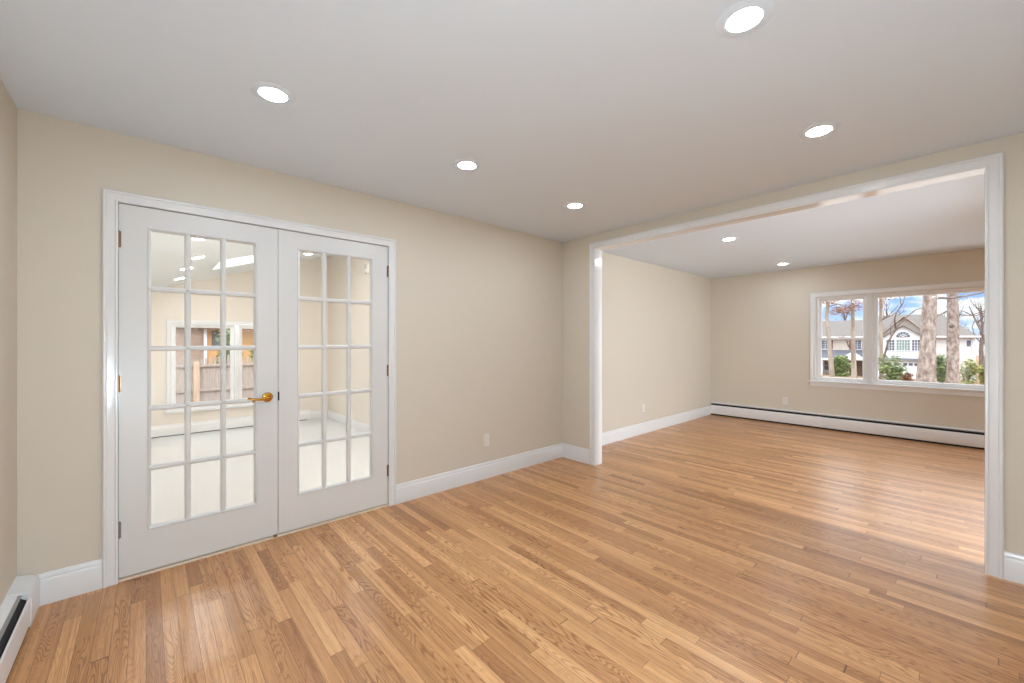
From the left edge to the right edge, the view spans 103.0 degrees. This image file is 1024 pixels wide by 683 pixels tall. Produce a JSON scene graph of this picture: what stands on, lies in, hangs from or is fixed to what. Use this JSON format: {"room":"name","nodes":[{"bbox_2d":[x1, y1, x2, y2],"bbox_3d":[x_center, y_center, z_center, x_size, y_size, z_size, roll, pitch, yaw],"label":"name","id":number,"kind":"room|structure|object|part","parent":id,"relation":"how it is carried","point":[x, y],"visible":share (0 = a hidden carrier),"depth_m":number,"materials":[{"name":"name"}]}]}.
{"room":"empty living room","nodes":[
{"label":"empty living room","id":0,"kind":"room"},
{"bbox_2d":[0,78,16,605],"bbox_3d":[-1.206,0.014,0.554,0.120,2.600,3.735,0,0,-42],"label":"wall","id":1,"kind":"structure","parent":0,"point":[8,109],"depth_m":1.86,"materials":[{"name":"beige paint"}]},
{"bbox_2d":[0,575,39,682],"bbox_3d":[-1.174,1.225,0.665,0.076,0.176,3.579,0,0,-42],"label":"baseboard heater","id":2,"kind":"object","parent":1,"relation":"attached to","point":[19,608],"visible":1,"depth_m":1.76,"materials":[{"name":"white metal"}]},
{"bbox_3d":[-1.142,1.219,0.600,0.036,0.157,3.319,0,0,-42],"label":"panel","id":3,"kind":"part","parent":2,"relation":"part of","materials":[{"name":"white metal"}]},
{"bbox_2d":[151,256,327,425],"bbox_3d":[-5.452,-0.356,7.906,3.750,4.060,0.120,0,0,-42],"label":"wall","id":4,"kind":"structure","parent":0,"point":[164,306],"depth_m":7.88,"materials":[{"name":"beige paint"}]},
{"bbox_2d":[172,324,233,403],"bbox_3d":[-5.768,0.447,7.629,0.930,1.515,0.090,0,0,-42],"label":"window","id":5,"kind":"structure","parent":4,"relation":"in","point":[174,326],"depth_m":7.56,"materials":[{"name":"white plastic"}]},
{"bbox_2d":[164,404,252,413],"bbox_3d":[-5.413,1.256,7.826,1.920,0.045,0.050,0,0,-42],"label":"trim","id":6,"kind":"structure","parent":4,"relation":"attached to","point":[244,405],"depth_m":7.57,"materials":[{"name":"white wood"}]},
{"bbox_2d":[166,320,252,410],"bbox_3d":[-5.424,0.447,7.838,1.870,1.665,0.019,0,0,-42],"label":"trim","id":7,"kind":"structure","parent":4,"relation":"attached to","point":[169,323],"depth_m":7.26,"materials":[{"name":"white wood"}]},
{"bbox_2d":[151,410,309,437],"bbox_3d":[-5.524,1.575,7.710,3.160,0.214,0.076,0,0,-42],"label":"baseboard heater","id":8,"kind":"object","parent":4,"relation":"attached to","point":[158,431],"visible":0.48,"depth_m":7.55,"materials":[{"name":"white metal"}]},
{"bbox_3d":[-5.537,1.568,7.724,3.060,0.192,0.036,0,0,-42],"label":"panel","id":9,"kind":"part","parent":8,"relation":"part of","materials":[{"name":"white metal"}]},
{"bbox_2d":[234,325,238,398],"bbox_3d":[-5.380,0.447,7.954,0.080,1.515,0.124,0,0,-42],"label":"trim","id":10,"kind":"structure","parent":4,"relation":"attached to","point":[236,327],"depth_m":7.90,"materials":[{"name":"white wood"}]},
{"bbox_2d":[239,326,252,397],"bbox_3d":[-5.098,0.447,8.230,0.710,1.515,0.090,0,0,-42],"label":"window","id":11,"kind":"structure","parent":4,"relation":"in","point":[240,327],"depth_m":7.98,"materials":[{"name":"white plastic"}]},
{"bbox_2d":[310,410,326,418],"bbox_3d":[-4.231,1.597,8.912,0.350,0.155,0.014,0,0,-42],"label":"baseboard","id":12,"kind":"structure","parent":4,"relation":"attached to","point":[315,414],"depth_m":8.87,"materials":[{"name":"white wood"}]},
{"bbox_2d":[151,232,327,286],"bbox_3d":[-3.353,-1.407,5.584,3.770,1.490,6.380,0,0,-42],"label":"ceiling","id":13,"kind":"structure","parent":0,"point":[167,250],"depth_m":5.31,"materials":[{"name":"white paint"}]},
{"bbox_2d":[191,255,207,258],"bbox_3d":[-3.885,-1.042,5.046,0.201,0.069,0.201,0,0,1],"label":"recessed light","id":14,"kind":"object","parent":13,"relation":"in","point":[203,256],"visible":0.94,"depth_m":5.02,"materials":[{"name":"white paint"}]},
{"bbox_2d":[151,417,368,524],"bbox_3d":[-3.361,1.724,5.577,3.750,0.100,6.380,0,0,-42],"label":"floor","id":15,"kind":"structure","parent":0,"point":[167,484],"depth_m":5.42,"materials":[{"name":"carpet"}]},
{"bbox_2d":[328,256,368,424],"bbox_3d":[-1.955,-0.356,6.758,0.120,4.060,6.260,0,0,-42],"label":"wall","id":16,"kind":"structure","parent":0,"point":[336,265],"depth_m":7.96,"materials":[{"name":"beige paint"}]},
{"bbox_2d":[327,410,368,431],"bbox_3d":[-2.005,1.597,6.713,0.014,0.155,6.260,0,0,-42],"label":"baseboard","id":17,"kind":"structure","parent":16,"relation":"attached to","point":[355,424],"depth_m":7.98,"materials":[{"name":"white wood"}]},
{"bbox_2d":[364,264,368,273],"bbox_3d":[-2.647,-1.321,7.407,0.042,0.170,0.120,0,0,-42],"label":"sensor","id":18,"kind":"object","parent":16,"relation":"attached to","point":[366,266],"visible":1,"depth_m":7.37,"materials":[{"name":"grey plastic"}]},
{"bbox_2d":[17,108,710,575],"bbox_3d":[0.565,-0.236,4.734,8.340,4.300,0.120,0,0,-42],"label":"wall","id":19,"kind":"structure","parent":0,"point":[479,304],"depth_m":3.33,"materials":[{"name":"beige paint"}]},
{"bbox_2d":[37,558,101,605],"bbox_3d":[-2.295,1.236,2.076,0.294,0.155,0.014,0,0,-42],"label":"baseboard","id":20,"kind":"structure","parent":19,"relation":"attached to","point":[64,583],"depth_m":2.09,"materials":[{"name":"white wood"}]},
{"bbox_2d":[118,203,277,577],"bbox_3d":[-1.856,0.276,2.467,0.781,2.060,0.095,0,0,-42],"label":"door","id":21,"kind":"structure","parent":19,"relation":"in","point":[143,546],"depth_m":2.42,"materials":[{"name":"white wood"}]},
{"bbox_3d":[-1.636,0.372,2.635,0.132,0.037,0.051,0,0,-42],"label":"lever","id":22,"kind":"part","parent":21,"relation":"part of","materials":[{"name":"gold metal"}]},
{"bbox_3d":[-1.613,0.368,2.692,0.063,0.063,0.013,0,0,-42],"label":"handle","id":23,"kind":"part","parent":21,"relation":"part of","materials":[{"name":"gold metal"}]},
{"bbox_2d":[102,188,395,587],"bbox_3d":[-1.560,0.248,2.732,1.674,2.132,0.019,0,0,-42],"label":"trim","id":24,"kind":"structure","parent":19,"relation":"attached to","point":[110,198],"depth_m":2.20,"materials":[{"name":"white wood"}]},
{"bbox_2d":[278,229,388,533],"bbox_3d":[-1.286,0.269,3.011,0.792,2.046,0.048,0,0,-42],"label":"door","id":25,"kind":"structure","parent":19,"relation":"in","point":[296,508],"depth_m":2.95,"materials":[{"name":"white wood"}]},
{"bbox_2d":[396,443,562,503],"bbox_3d":[-0.180,1.236,3.974,2.038,0.155,0.014,0,0,-42],"label":"baseboard","id":26,"kind":"structure","parent":19,"relation":"attached to","point":[414,489],"depth_m":3.80,"materials":[{"name":"white wood"}]},
{"bbox_2d":[483,434,488,446],"bbox_3d":[-0.247,0.948,3.919,0.071,0.114,0.008,0,0,-42],"label":"wall outlet","id":27,"kind":"object","parent":19,"relation":"attached to","point":[485,436],"visible":1,"depth_m":3.91,"materials":[{"name":"white plastic"}]},
{"bbox_2d":[602,406,710,444],"bbox_3d":[2.132,1.236,6.051,3.968,0.155,0.014,0,0,-42],"label":"baseboard","id":28,"kind":"structure","parent":19,"relation":"attached to","point":[619,434],"depth_m":5.96,"materials":[{"name":"white wood"}]},
{"bbox_2d":[0,0,1023,278],"bbox_3d":[2.578,-1.196,2.492,8.340,0.120,5.905,0,0,-42],"label":"ceiling","id":29,"kind":"structure","parent":0,"point":[634,112],"depth_m":1.89,"materials":[{"name":"white paint"}]},
{"bbox_2d":[250,81,295,104],"bbox_3d":[-1.096,-1.133,1.869,0.182,0.010,0.182,0,0,-42],"label":"recessed light","id":30,"kind":"object","parent":29,"relation":"in","point":[277,93],"visible":1,"depth_m":1.85,"materials":[{"name":"white"}]},
{"bbox_2d":[453,158,480,170],"bbox_3d":[-0.290,-1.133,2.621,0.182,0.010,0.182,0,0,-42],"label":"recessed light","id":31,"kind":"object","parent":29,"relation":"in","point":[466,164],"visible":1,"depth_m":2.60,"materials":[{"name":"white"}]},
{"bbox_2d":[564,202,585,208],"bbox_3d":[0.526,-1.133,3.401,0.182,0.010,0.182,0,0,-42],"label":"recessed light","id":32,"kind":"object","parent":29,"relation":"in","point":[573,205],"visible":1,"depth_m":3.38,"materials":[{"name":"white"}]},
{"bbox_2d":[720,237,737,240],"bbox_3d":[2.402,-1.133,4.513,0.182,0.010,0.182,0,0,-42],"label":"recessed light","id":33,"kind":"object","parent":29,"relation":"in","point":[726,238],"visible":1,"depth_m":4.49,"materials":[{"name":"white paint"}]},
{"bbox_2d":[715,0,774,37],"bbox_3d":[0.817,-1.133,1.434,0.182,0.010,0.182,0,0,-42],"label":"recessed light","id":34,"kind":"object","parent":29,"relation":"in","point":[744,14],"visible":1,"depth_m":1.42,"materials":[{"name":"white paint"}]},
{"bbox_2d":[798,121,840,138],"bbox_3d":[1.651,-1.133,2.192,0.182,0.010,0.182,0,0,-42],"label":"recessed light","id":35,"kind":"object","parent":29,"relation":"in","point":[816,130],"visible":1,"depth_m":2.18,"materials":[{"name":"white"}]},
{"bbox_2d":[5,415,1023,682],"bbox_3d":[2.578,1.374,2.492,8.340,0.120,5.905,0,0,-42],"label":"floor","id":36,"kind":"structure","parent":0,"point":[709,548],"depth_m":2.15,"materials":[{"name":"brown wood"}]},
{"bbox_2d":[118,504,387,582],"bbox_3d":[-1.605,1.307,2.782,1.554,0.014,0.122,0,0,-42],"label":"threshold","id":37,"kind":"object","parent":36,"relation":"on","point":[168,566],"depth_m":2.59,"materials":[{"name":"brown wood"}]},
{"bbox_2d":[562,132,1023,554],"bbox_3d":[2.585,0.014,2.499,0.105,2.600,5.905,0,0,-42],"label":"wall","id":38,"kind":"structure","parent":0,"point":[575,252],"depth_m":2.54,"materials":[{"name":"beige paint"}]},
{"bbox_2d":[562,443,588,463],"bbox_3d":[0.705,1.236,4.503,0.014,0.155,0.380,0,0,-42],"label":"baseboard","id":39,"kind":"structure","parent":38,"relation":"attached to","point":[572,452],"depth_m":4.50,"materials":[{"name":"white wood"}]},
{"bbox_2d":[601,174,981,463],"bbox_3d":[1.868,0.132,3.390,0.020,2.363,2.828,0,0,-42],"label":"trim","id":40,"kind":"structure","parent":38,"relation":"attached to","point":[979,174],"depth_m":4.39,"materials":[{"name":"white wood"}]},
{"bbox_2d":[589,152,1003,578],"bbox_3d":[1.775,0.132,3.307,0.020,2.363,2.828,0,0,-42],"label":"trim","id":41,"kind":"structure","parent":38,"relation":"attached to","point":[993,164],"depth_m":2.29,"materials":[{"name":"white wood"}]},
{"bbox_2d":[1004,551,1023,584],"bbox_3d":[2.853,1.236,2.111,0.014,0.155,0.390,0,0,-42],"label":"baseboard","id":42,"kind":"structure","parent":38,"relation":"attached to","point":[1013,562],"depth_m":2.23,"materials":[{"name":"white wood"}]},
{"bbox_2d":[711,249,983,430],"bbox_3d":[5.628,0.014,5.231,0.140,2.600,5.905,0,0,-42],"label":"wall","id":43,"kind":"structure","parent":0,"point":[760,322],"depth_m":6.39,"materials":[{"name":"beige paint"}]},
{"bbox_2d":[783,397,787,404],"bbox_3d":[4.373,0.952,6.519,0.008,0.114,0.071,0,0,-42],"label":"wall outlet","id":44,"kind":"object","parent":43,"relation":"attached to","point":[785,400],"visible":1,"depth_m":6.51,"materials":[{"name":"white plastic"}]},
{"bbox_2d":[816,294,866,382],"bbox_3d":[4.897,-0.038,6.053,0.110,1.265,0.595,0,0,-42],"label":"window","id":45,"kind":"structure","parent":43,"relation":"in","point":[819,300],"depth_m":6.07,"materials":[{"name":"white plastic"}]},
{"bbox_3d":[4.901,-0.330,6.056,0.030,0.622,0.535,0,0,-42],"label":"sash","id":46,"kind":"part","parent":45,"relation":"part of","materials":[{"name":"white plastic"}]},
{"bbox_3d":[4.877,0.253,6.034,0.030,0.622,0.535,0,0,-42],"label":"sash","id":47,"kind":"part","parent":45,"relation":"part of","materials":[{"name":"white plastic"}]},
{"bbox_2d":[710,402,983,449],"bbox_3d":[5.507,1.198,5.205,0.076,0.227,5.749,0,0,-42],"label":"baseboard heater","id":48,"kind":"object","parent":43,"relation":"attached to","point":[960,437],"visible":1,"depth_m":5.80,"materials":[{"name":"white metal"}]},
{"bbox_3d":[5.507,1.191,5.235,0.036,0.204,5.693,0,0,-42],"label":"panel","id":49,"kind":"part","parent":48,"relation":"part of","materials":[{"name":"white metal"}]},
{"bbox_2d":[867,294,871,383],"bbox_3d":[5.620,-0.038,5.223,0.144,1.265,1.605,0,0,-42],"label":"trim","id":50,"kind":"structure","parent":43,"relation":"attached to","point":[869,296],"depth_m":5.75,"materials":[{"name":"white wood"}]},
{"bbox_2d":[807,380,983,396],"bbox_3d":[5.603,0.646,5.144,0.014,0.065,3.040,0,0,-42],"label":"trim","id":51,"kind":"structure","parent":43,"relation":"attached to","point":[824,384],"depth_m":5.50,"materials":[{"name":"white wood"}]},
{"bbox_2d":[810,280,983,379],"bbox_3d":[5.601,-0.076,5.143,0.019,1.340,3.040,0,0,-42],"label":"trim","id":52,"kind":"structure","parent":43,"relation":"attached to","point":[813,296],"depth_m":5.85,"materials":[{"name":"white wood"}]},
{"bbox_2d":[872,287,983,389],"bbox_3d":[5.632,-0.038,5.235,0.110,1.265,1.505,0,0,-42],"label":"window","id":53,"kind":"structure","parent":43,"relation":"in","point":[875,380],"depth_m":5.53,"materials":[{"name":"white plastic"}]},
{"label":"outside","id":54,"kind":"structure","parent":0,"visible":0},
{"bbox_2d":[178,355,982,402],"bbox_3d":[65.110,2.964,58.455,225.000,3.100,180.000,0,0,-42],"label":"bushes","id":55,"kind":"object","parent":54,"point":[976,356],"depth_m":49.72,"materials":[{"name":"green plant"}]},
{"bbox_2d":[176,354,252,402],"bbox_3d":[-7.737,1.154,13.158,12.066,1.560,0.120,0,0,-42],"label":"wooden fence","id":56,"kind":"object","parent":55,"relation":"on","point":[205,378],"visible":0.12,"depth_m":12.08,"materials":[{"name":"brown wood"}]},
{"bbox_3d":[-9.176,1.264,11.853,0.140,1.340,0.100,0,0,-42],"label":"fence post","id":57,"kind":"part","parent":56,"relation":"part of","materials":[{"name":"brown wood"}]},
{"bbox_3d":[-7.772,1.424,13.147,12.000,0.080,0.050,0,0,-42],"label":"fence rail","id":58,"kind":"part","parent":56,"relation":"part of","materials":[{"name":"brown wood"}]},
{"bbox_3d":[-7.768,0.709,13.143,12.000,0.070,0.060,0,0,-42],"label":"fence rail","id":59,"kind":"part","parent":56,"relation":"part of","materials":[{"name":"brown wood"}]},
{"bbox_2d":[176,328,252,375],"bbox_3d":[-19.298,-0.536,25.612,13.500,5.100,9.300,0,0,-42],"label":"house","id":60,"kind":"structure","parent":55,"relation":"on","point":[199,336],"depth_m":22.82,"materials":[{"name":"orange wood"}]},
{"bbox_3d":[-16.487,-0.111,22.780,0.340,0.850,0.030,0,0,-42],"label":"pane","id":61,"kind":"part","parent":60,"relation":"part of","materials":[{"name":"green glass"}]},
{"bbox_2d":[213,328,243,363],"bbox_3d":[-9.754,0.737,14.031,0.965,2.421,1.067,0,0,-42],"label":"shrub","id":62,"kind":"object","parent":55,"relation":"on","point":[227,332],"visible":0.1,"depth_m":13.82,"materials":[{"name":"green plant"}]},
{"bbox_2d":[248,343,252,362],"bbox_3d":[-8.752,0.783,14.311,0.969,2.328,0.922,0,0,-42],"label":"shrub","id":63,"kind":"object","parent":55,"relation":"on","point":[250,351],"visible":0.02,"depth_m":13.89,"materials":[{"name":"green plant"}]},
{"bbox_2d":[822,301,851,376],"bbox_3d":[11.252,-1.779,14.662,1.401,6.644,1.465,0,0,26],"label":"tree","id":64,"kind":"object","parent":55,"relation":"on","point":[828,335],"visible":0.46,"depth_m":14.38,"materials":[{"name":"beige plant"}]},
{"bbox_2d":[833,355,850,376],"bbox_3d":[19.112,1.470,23.766,1.155,1.440,1.028,0,0,33],"label":"shrub","id":65,"kind":"object","parent":55,"relation":"on","point":[841,365],"visible":0.9,"depth_m":23.53,"materials":[{"name":"green plant"}]},
{"bbox_2d":[836,303,850,320],"bbox_3d":[63.424,-2.165,78.439,4.758,13.478,4.628,0,0,-42],"label":"bare tree","id":66,"kind":"object","parent":55,"relation":"on","point":[843,316],"visible":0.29,"depth_m":78.15,"materials":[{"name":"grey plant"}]},
{"bbox_2d":[829,300,862,377],"bbox_3d":[14.086,-2.280,17.225,0.977,7.770,1.263,0,0,-42],"label":"tree","id":67,"kind":"object","parent":55,"relation":"on","point":[853,346],"visible":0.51,"depth_m":16.99,"materials":[{"name":"beige plant"}]},
{"bbox_2d":[878,298,896,378],"bbox_3d":[13.778,-1.625,14.538,0.671,6.390,1.161,0,0,-42],"label":"tree","id":68,"kind":"object","parent":55,"relation":"on","point":[881,302],"visible":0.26,"depth_m":14.86,"materials":[{"name":"beige plant"}]},
{"bbox_2d":[878,354,907,380],"bbox_3d":[12.322,0.967,13.246,0.941,1.118,0.815,0,0,-42],"label":"shrub","id":69,"kind":"object","parent":55,"relation":"on","point":[892,373],"visible":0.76,"depth_m":13.19,"materials":[{"name":"green plant"}]},
{"bbox_2d":[884,299,907,315],"bbox_3d":[65.136,-1.560,70.216,4.438,12.266,4.846,0,0,-42],"label":"bare tree","id":70,"kind":"object","parent":55,"relation":"on","point":[886,305],"visible":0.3,"depth_m":69.66,"materials":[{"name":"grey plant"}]},
{"bbox_2d":[879,297,921,379],"bbox_3d":[13.046,-0.116,13.819,0.516,3.343,1.254,0,0,-25],"label":"sapling","id":71,"kind":"object","parent":55,"relation":"on","point":[899,324],"visible":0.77,"depth_m":13.93,"materials":[{"name":"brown plant"}]},
{"bbox_2d":[822,314,980,380],"bbox_3d":[50.849,0.514,56.302,14.300,8.200,18.150,0,0,-42],"label":"house","id":72,"kind":"structure","parent":55,"relation":"on","point":[904,343],"depth_m":50.73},
{"bbox_3d":[44.564,3.364,57.278,0.030,1.300,1.100,0,0,-42],"label":"pane","id":73,"kind":"part","parent":72,"relation":"part of","materials":[{"name":"grey glass"}]},
{"bbox_3d":[46.624,0.439,55.028,0.030,1.150,0.800,0,0,-42],"label":"pane","id":74,"kind":"part","parent":72,"relation":"part of","materials":[{"name":"grey glass"}]},
{"bbox_3d":[47.269,0.464,50.911,0.030,1.300,0.750,0,0,-42],"label":"pane","id":75,"kind":"part","parent":72,"relation":"part of","materials":[{"name":"grey glass"}]},
{"bbox_3d":[48.034,0.464,50.059,0.030,1.300,1.200,0,0,-42],"label":"pane","id":76,"kind":"part","parent":72,"relation":"part of","materials":[{"name":"glass"}]},
{"bbox_3d":[47.986,-0.876,50.015,0.040,0.620,1.240,0,0,-42],"label":"pane","id":77,"kind":"part","parent":72,"relation":"part of","materials":[{"name":"grey glass"}]},
{"bbox_3d":[48.526,2.784,49.257,0.030,0.300,1.810,0,0,-42],"label":"pane","id":78,"kind":"part","parent":72,"relation":"part of","materials":[{"name":"grey glass"}]},
{"bbox_3d":[48.792,0.464,49.214,0.030,1.300,0.710,0,0,-42],"label":"pane","id":79,"kind":"part","parent":72,"relation":"part of","materials":[{"name":"grey glass"}]},
{"bbox_2d":[901,372,913,380],"bbox_3d":[11.829,1.213,12.176,0.358,0.588,0.320,0,0,-42],"label":"shrub","id":80,"kind":"object","parent":55,"relation":"on","point":[907,376],"visible":0.57,"depth_m":12.14,"materials":[{"name":"brown plant"}]},
{"bbox_2d":[936,354,946,382],"bbox_3d":[15.984,1.018,15.198,0.678,1.131,0.576,0,0,8],"label":"shrub","id":81,"kind":"object","parent":55,"relation":"on","point":[941,362],"visible":0.64,"depth_m":15.09,"materials":[{"name":"green plant"}]},
{"bbox_2d":[916,292,983,382],"bbox_3d":[11.037,-2.495,11.079,3.295,8.039,1.123,0,0,29],"label":"tree","id":82,"kind":"object","parent":55,"relation":"on","point":[926,366],"visible":0.3,"depth_m":11.09,"materials":[{"name":"grey plant"}]},
{"bbox_2d":[938,294,967,325],"bbox_3d":[71.737,-2.186,66.400,4.054,13.518,4.826,0,0,-42],"label":"bare tree","id":83,"kind":"object","parent":55,"relation":"on","point":[946,294],"visible":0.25,"depth_m":66.14,"materials":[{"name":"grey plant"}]},
{"bbox_2d":[937,293,983,383],"bbox_3d":[14.765,-2.989,13.333,1.416,9.120,1.322,0,0,-1],"label":"tree","id":84,"kind":"object","parent":55,"relation":"on","point":[952,339],"visible":0.34,"depth_m":13.47,"materials":[{"name":"grey plant"}]},
{"bbox_2d":[960,358,982,383],"bbox_3d":[15.613,1.073,13.999,0.567,0.994,0.746,0,0,-42],"label":"shrub","id":85,"kind":"object","parent":55,"relation":"on","point":[970,371],"visible":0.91,"depth_m":13.91,"materials":[{"name":"green plant"}]},
{"bbox_2d":[960,306,983,342],"bbox_3d":[18.108,-0.193,15.754,0.080,3.787,1.058,0,0,-42],"label":"bare tree","id":86,"kind":"object","parent":55,"relation":"on","point":[975,320],"visible":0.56,"depth_m":15.80,"materials":[{"name":"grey plant"}]},
{"bbox_2d":[963,297,983,367],"bbox_3d":[69.616,-1.335,60.385,5.775,11.816,4.060,0,0,-42],"label":"bare tree","id":87,"kind":"object","parent":55,"relation":"on","point":[981,324],"visible":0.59,"depth_m":60.24,"materials":[{"name":"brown plant"}]},
{"bbox_2d":[975,365,983,384],"bbox_3d":[17.048,1.147,14.587,0.611,0.891,0.836,0,0,-42],"label":"shrub","id":88,"kind":"object","parent":55,"relation":"on","point":[981,372],"visible":0.12,"depth_m":14.71,"materials":[{"name":"green plant"}]}
]}

